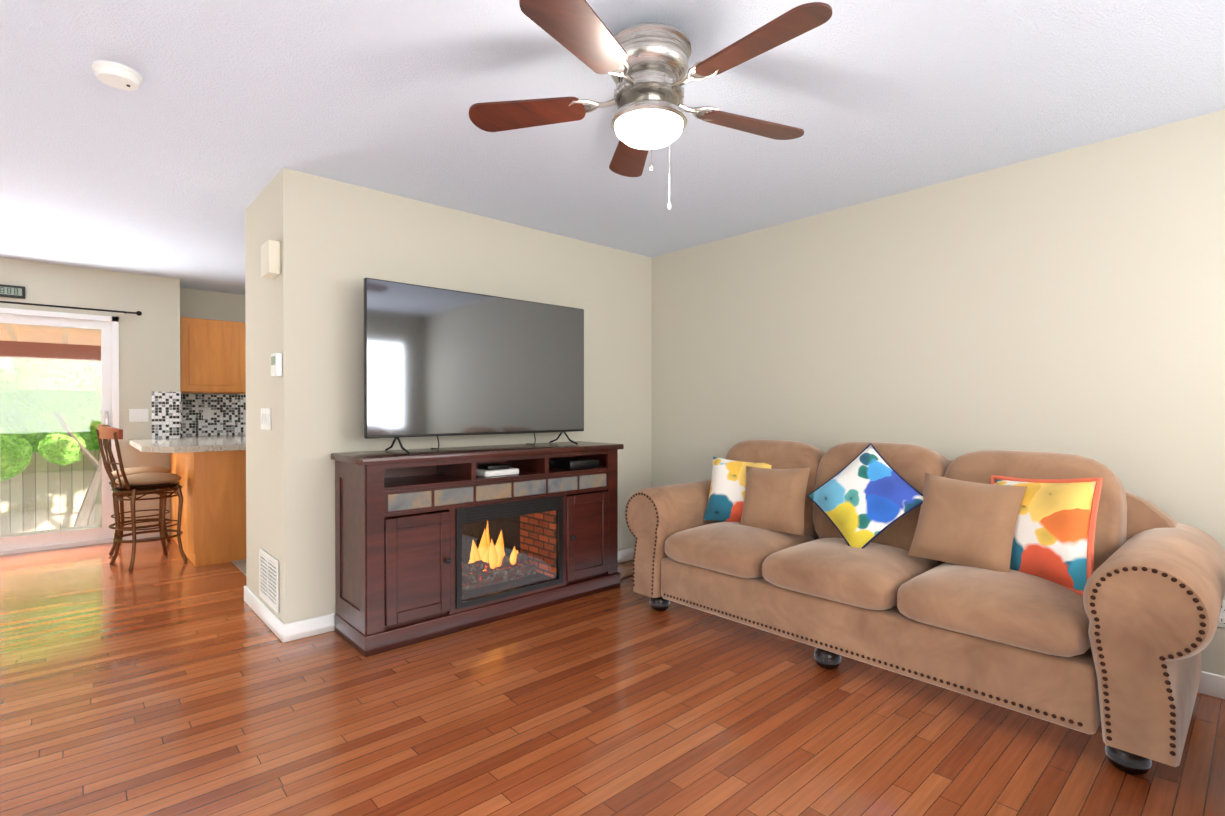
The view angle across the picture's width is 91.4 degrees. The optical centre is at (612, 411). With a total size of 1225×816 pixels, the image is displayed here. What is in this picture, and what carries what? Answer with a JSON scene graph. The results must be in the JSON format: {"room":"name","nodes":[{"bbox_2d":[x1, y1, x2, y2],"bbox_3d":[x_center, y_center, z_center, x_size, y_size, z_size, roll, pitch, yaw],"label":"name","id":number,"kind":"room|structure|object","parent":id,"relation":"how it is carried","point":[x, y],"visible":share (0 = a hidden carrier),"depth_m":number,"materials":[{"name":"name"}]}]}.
{"room":"living room","nodes":[
{"label":"living room","id":0,"kind":"room"},
{"bbox_2d":[0,258,179,539],"bbox_3d":[-5.240,-0.045,4.809,2.855,2.440,0.150,0,0,-42],"label":"wall","id":1,"kind":"structure","parent":0,"point":[149,350],"depth_m":5.47,"materials":[{"name":"beige paint"}]},
{"bbox_2d":[0,284,24,298],"bbox_3d":[-4.973,-0.996,4.923,0.190,0.100,0.028,0,0,-42],"label":"sign","id":2,"kind":"object","parent":1,"relation":"attached to","point":[11,291],"visible":1,"depth_m":4.93,"materials":[{"name":"black plastic"}]},
{"bbox_2d":[0,308,119,554],"bbox_3d":[-5.104,0.159,4.918,1.600,2.030,0.155,0,0,-42],"label":"sliding glass door","id":3,"kind":"structure","parent":1,"relation":"attached to","point":[108,326],"depth_m":5.23,"materials":[{"name":"white plastic"}]},
{"bbox_2d":[0,301,141,315],"bbox_3d":[-5.212,-0.894,4.659,2.424,0.044,0.102,0,0,-42],"label":"curtain rod","id":4,"kind":"object","parent":1,"relation":"attached to","point":[138,313],"visible":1,"depth_m":5.13,"materials":[{"name":"black metal"}]},
{"bbox_2d":[129,409,147,421],"bbox_3d":[-4.362,0.030,5.498,0.140,0.120,0.013,0,0,-42],"label":"light switch","id":5,"kind":"object","parent":1,"relation":"attached to","point":[138,415],"visible":1,"depth_m":5.50,"materials":[{"name":"white plastic"}]},
{"bbox_2d":[123,527,159,539],"bbox_3d":[-5.237,1.128,4.709,2.687,0.095,0.013,0,0,-42],"label":"baseboard","id":6,"kind":"structure","parent":1,"relation":"attached to","point":[147,535],"depth_m":5.52,"materials":[{"name":"white"}]},
{"bbox_2d":[180,288,245,435],"bbox_3d":[-3.507,-0.059,7.065,2.745,2.440,0.150,0,0,-42],"label":"wall","id":7,"kind":"structure","parent":0,"point":[204,304],"depth_m":6.30,"materials":[{"name":"beige paint"}]},
{"bbox_2d":[152,392,245,438],"bbox_3d":[-3.808,0.025,6.342,1.765,0.440,0.511,0,0,-42],"label":"backsplash","id":8,"kind":"structure","parent":7,"relation":"attached to","point":[176,414],"depth_m":6.21,"materials":[{"name":"tile"}]},
{"bbox_2d":[180,317,245,393],"bbox_3d":[-4.134,-0.564,6.154,0.575,0.740,0.338,0,0,-42],"label":"upper cabinet","id":9,"kind":"object","parent":7,"relation":"attached to","point":[212,356],"visible":0.92,"depth_m":6.02,"materials":[{"name":"brown wood"}]},
{"bbox_2d":[245,179,276,615],"bbox_3d":[-1.986,-0.037,3.485,0.120,2.440,0.770,0,0,-42],"label":"wall","id":10,"kind":"structure","parent":0,"point":[259,214],"depth_m":3.49,"materials":[{"name":"beige paint"}]},
{"bbox_2d":[244,586,281,637],"bbox_3d":[-2.004,1.136,3.416,0.017,0.095,0.886,0,0,-42],"label":"baseboard","id":11,"kind":"structure","parent":10,"relation":"attached to","point":[265,614],"depth_m":3.38,"materials":[{"name":"white wood"}]},
{"bbox_2d":[261,408,270,429],"bbox_3d":[-1.913,0.039,3.306,0.011,0.118,0.205,0,0,-42],"label":"light switch","id":12,"kind":"object","parent":10,"relation":"attached to","point":[265,418],"visible":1,"depth_m":3.29,"materials":[{"name":"white plastic"}]},
{"bbox_2d":[259,548,278,612],"bbox_3d":[-1.898,0.922,3.295,0.012,0.275,0.400,0,0,-42],"label":"air vent","id":13,"kind":"object","parent":10,"relation":"in","point":[268,579],"visible":0.98,"depth_m":3.28,"materials":[{"name":"grey metal"}]},
{"bbox_2d":[261,240,280,278],"bbox_3d":[-1.792,-0.800,3.134,0.059,0.170,0.164,0,0,-42],"label":"door chime","id":14,"kind":"object","parent":10,"relation":"attached to","point":[270,259],"visible":1,"depth_m":3.08,"materials":[{"name":"beige plastic"}]},
{"bbox_2d":[271,353,281,376],"bbox_3d":[-1.755,-0.245,3.116,0.031,0.120,0.115,0,0,-42],"label":"thermostat","id":15,"kind":"object","parent":10,"relation":"attached to","point":[276,364],"visible":1,"depth_m":3.08,"materials":[{"name":"white plastic"}]},
{"bbox_2d":[273,168,651,623],"bbox_3d":[-0.726,-0.040,4.032,2.720,2.440,0.120,0,0,-42],"label":"wall","id":16,"kind":"structure","parent":0,"point":[304,309],"depth_m":3.35,"materials":[{"name":"beige paint"}]},
{"bbox_2d":[279,547,634,642],"bbox_3d":[-0.687,1.132,3.987,2.733,0.095,0.017,0,0,-42],"label":"baseboard","id":17,"kind":"structure","parent":16,"relation":"attached to","point":[286,632],"depth_m":3.16,"materials":[{"name":"white wood"}]},
{"bbox_2d":[0,535,1224,815],"bbox_3d":[-1.514,1.238,2.767,5.900,0.100,9.200,0,0,-42],"label":"floor","id":18,"kind":"structure","parent":0,"point":[158,683],"depth_m":2.28,"materials":[{"name":"brown wood"}]},
{"bbox_2d":[96,424,171,555],"bbox_3d":[-4.071,0.638,5.108,0.492,1.070,0.430,0,0,-32],"label":"bar stool","id":19,"kind":"object","parent":18,"relation":"on","point":[138,470],"visible":0.31,"depth_m":5.06,"materials":[{"name":"brown metal"}]},
{"bbox_2d":[97,427,187,571],"bbox_3d":[-3.610,0.641,4.603,0.430,1.070,0.492,0,0,33],"label":"bar stool","id":20,"kind":"object","parent":18,"relation":"on","point":[153,483],"visible":0.98,"depth_m":4.50,"materials":[{"name":"brown wood"}]},
{"bbox_2d":[170,451,245,566],"bbox_3d":[-3.448,0.734,5.304,0.638,0.875,1.520,0,0,-42],"label":"base cabinet","id":21,"kind":"object","parent":18,"relation":"on","point":[210,470],"depth_m":4.66,"materials":[{"name":"brown wood"}]},
{"bbox_2d":[129,435,245,454],"bbox_3d":[-3.703,0.274,5.386,0.960,0.045,2.060,0,0,-42],"label":"countertop","id":22,"kind":"structure","parent":21,"relation":"on","point":[174,446],"depth_m":4.83,"materials":[{"name":"grey stone"}]},
{"bbox_2d":[231,559,245,574],"bbox_3d":[-2.342,1.166,5.901,2.598,0.004,3.148,0,0,-42],"label":"kitchen tile floor","id":23,"kind":"structure","parent":18,"relation":"on","point":[240,565],"depth_m":4.59,"materials":[{"name":"grey tile"}]},
{"bbox_2d":[331,441,623,656],"bbox_3d":[-0.713,0.700,3.607,1.720,0.965,0.492,0,0,-42],"label":"fireplace","id":24,"kind":"object","parent":18,"relation":"on","point":[430,543],"visible":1,"depth_m":3.31,"materials":[{"name":"brown wood"}]},
{"bbox_2d":[364,278,583,453],"bbox_3d":[-0.747,-0.242,3.601,1.470,0.917,0.307,0,0,-42],"label":"tv","id":25,"kind":"object","parent":24,"relation":"on","point":[441,362],"visible":1,"depth_m":3.48,"materials":[{"name":"black plastic"}]},
{"bbox_2d":[625,439,1224,774],"bbox_3d":[1.287,0.673,3.043,0.997,1.026,2.559,0,0,-42],"label":"sofa","id":26,"kind":"object","parent":18,"relation":"on","point":[1080,593],"visible":1,"depth_m":2.48,"materials":[{"name":"brown fabric"}]},
{"bbox_2d":[0,0,1224,294],"bbox_3d":[-1.514,-1.312,2.751,5.900,0.120,9.200,0,0,-42],"label":"ceiling","id":27,"kind":"structure","parent":0,"point":[198,138],"depth_m":2.46,"materials":[{"name":"white paint"}]},
{"bbox_2d":[92,60,142,90],"bbox_3d":[-1.816,-1.228,2.192,0.144,0.042,0.144,0,0,-42],"label":"smoke detector","id":28,"kind":"object","parent":27,"relation":"attached to","point":[117,75],"visible":1,"depth_m":2.16,"materials":[{"name":"white plastic"}]},
{"bbox_2d":[469,0,831,210],"bbox_3d":[0.155,-0.955,1.935,1.208,0.584,1.157,0,0,-42],"label":"ceiling fan","id":29,"kind":"object","parent":27,"relation":"hanging from","point":[644,66],"visible":1,"depth_m":1.87,"materials":[{"name":"brown wood"}]},
{"bbox_2d":[651,110,1224,675],"bbox_3d":[0.611,-0.044,4.696,0.150,2.440,9.200,0,0,-42],"label":"wall","id":30,"kind":"structure","parent":0,"point":[1067,302],"depth_m":3.10,"materials":[{"name":"beige paint"}]},
{"bbox_2d":[1197,671,1224,699],"bbox_3d":[1.936,1.138,3.128,0.013,0.095,4.787,0,0,-42],"label":"baseboard","id":31,"kind":"structure","parent":30,"relation":"attached to","point":[1211,684],"depth_m":2.49,"materials":[{"name":"white wood"}]},
{"bbox_2d":[1217,600,1224,627],"bbox_3d":[2.533,0.837,2.472,0.011,0.115,0.075,0,0,-42],"label":"outlet","id":32,"kind":"object","parent":30,"relation":"attached to","point":[1221,621],"visible":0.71,"depth_m":2.47,"materials":[{"name":"white plastic"}]},
{"label":"outside","id":33,"kind":"structure","parent":0,"visible":0},
{"bbox_2d":[1,524,101,536],"bbox_3d":[-9.966,1.606,10.261,20.000,0.870,14.240,0,0,-42],"label":"ground","id":34,"kind":"structure","parent":33,"point":[48,531],"depth_m":6.04,"materials":[{"name":"beige concrete"}]},
{"bbox_2d":[0,323,100,361],"bbox_3d":[-7.043,0.385,5.414,4.200,3.072,3.140,0,0,-42],"label":"patio cover","id":35,"kind":"object","parent":34,"relation":"on","point":[33,346],"depth_m":7.01,"materials":[{"name":"brown wood"}]},
{"bbox_2d":[0,358,101,533],"bbox_3d":[-9.328,-0.742,9.561,16.020,5.323,4.876,0,0,-42],"label":"garden","id":36,"kind":"object","parent":34,"relation":"on","point":[81,424],"depth_m":8.90,"materials":[{"name":"green plant"}]}
]}

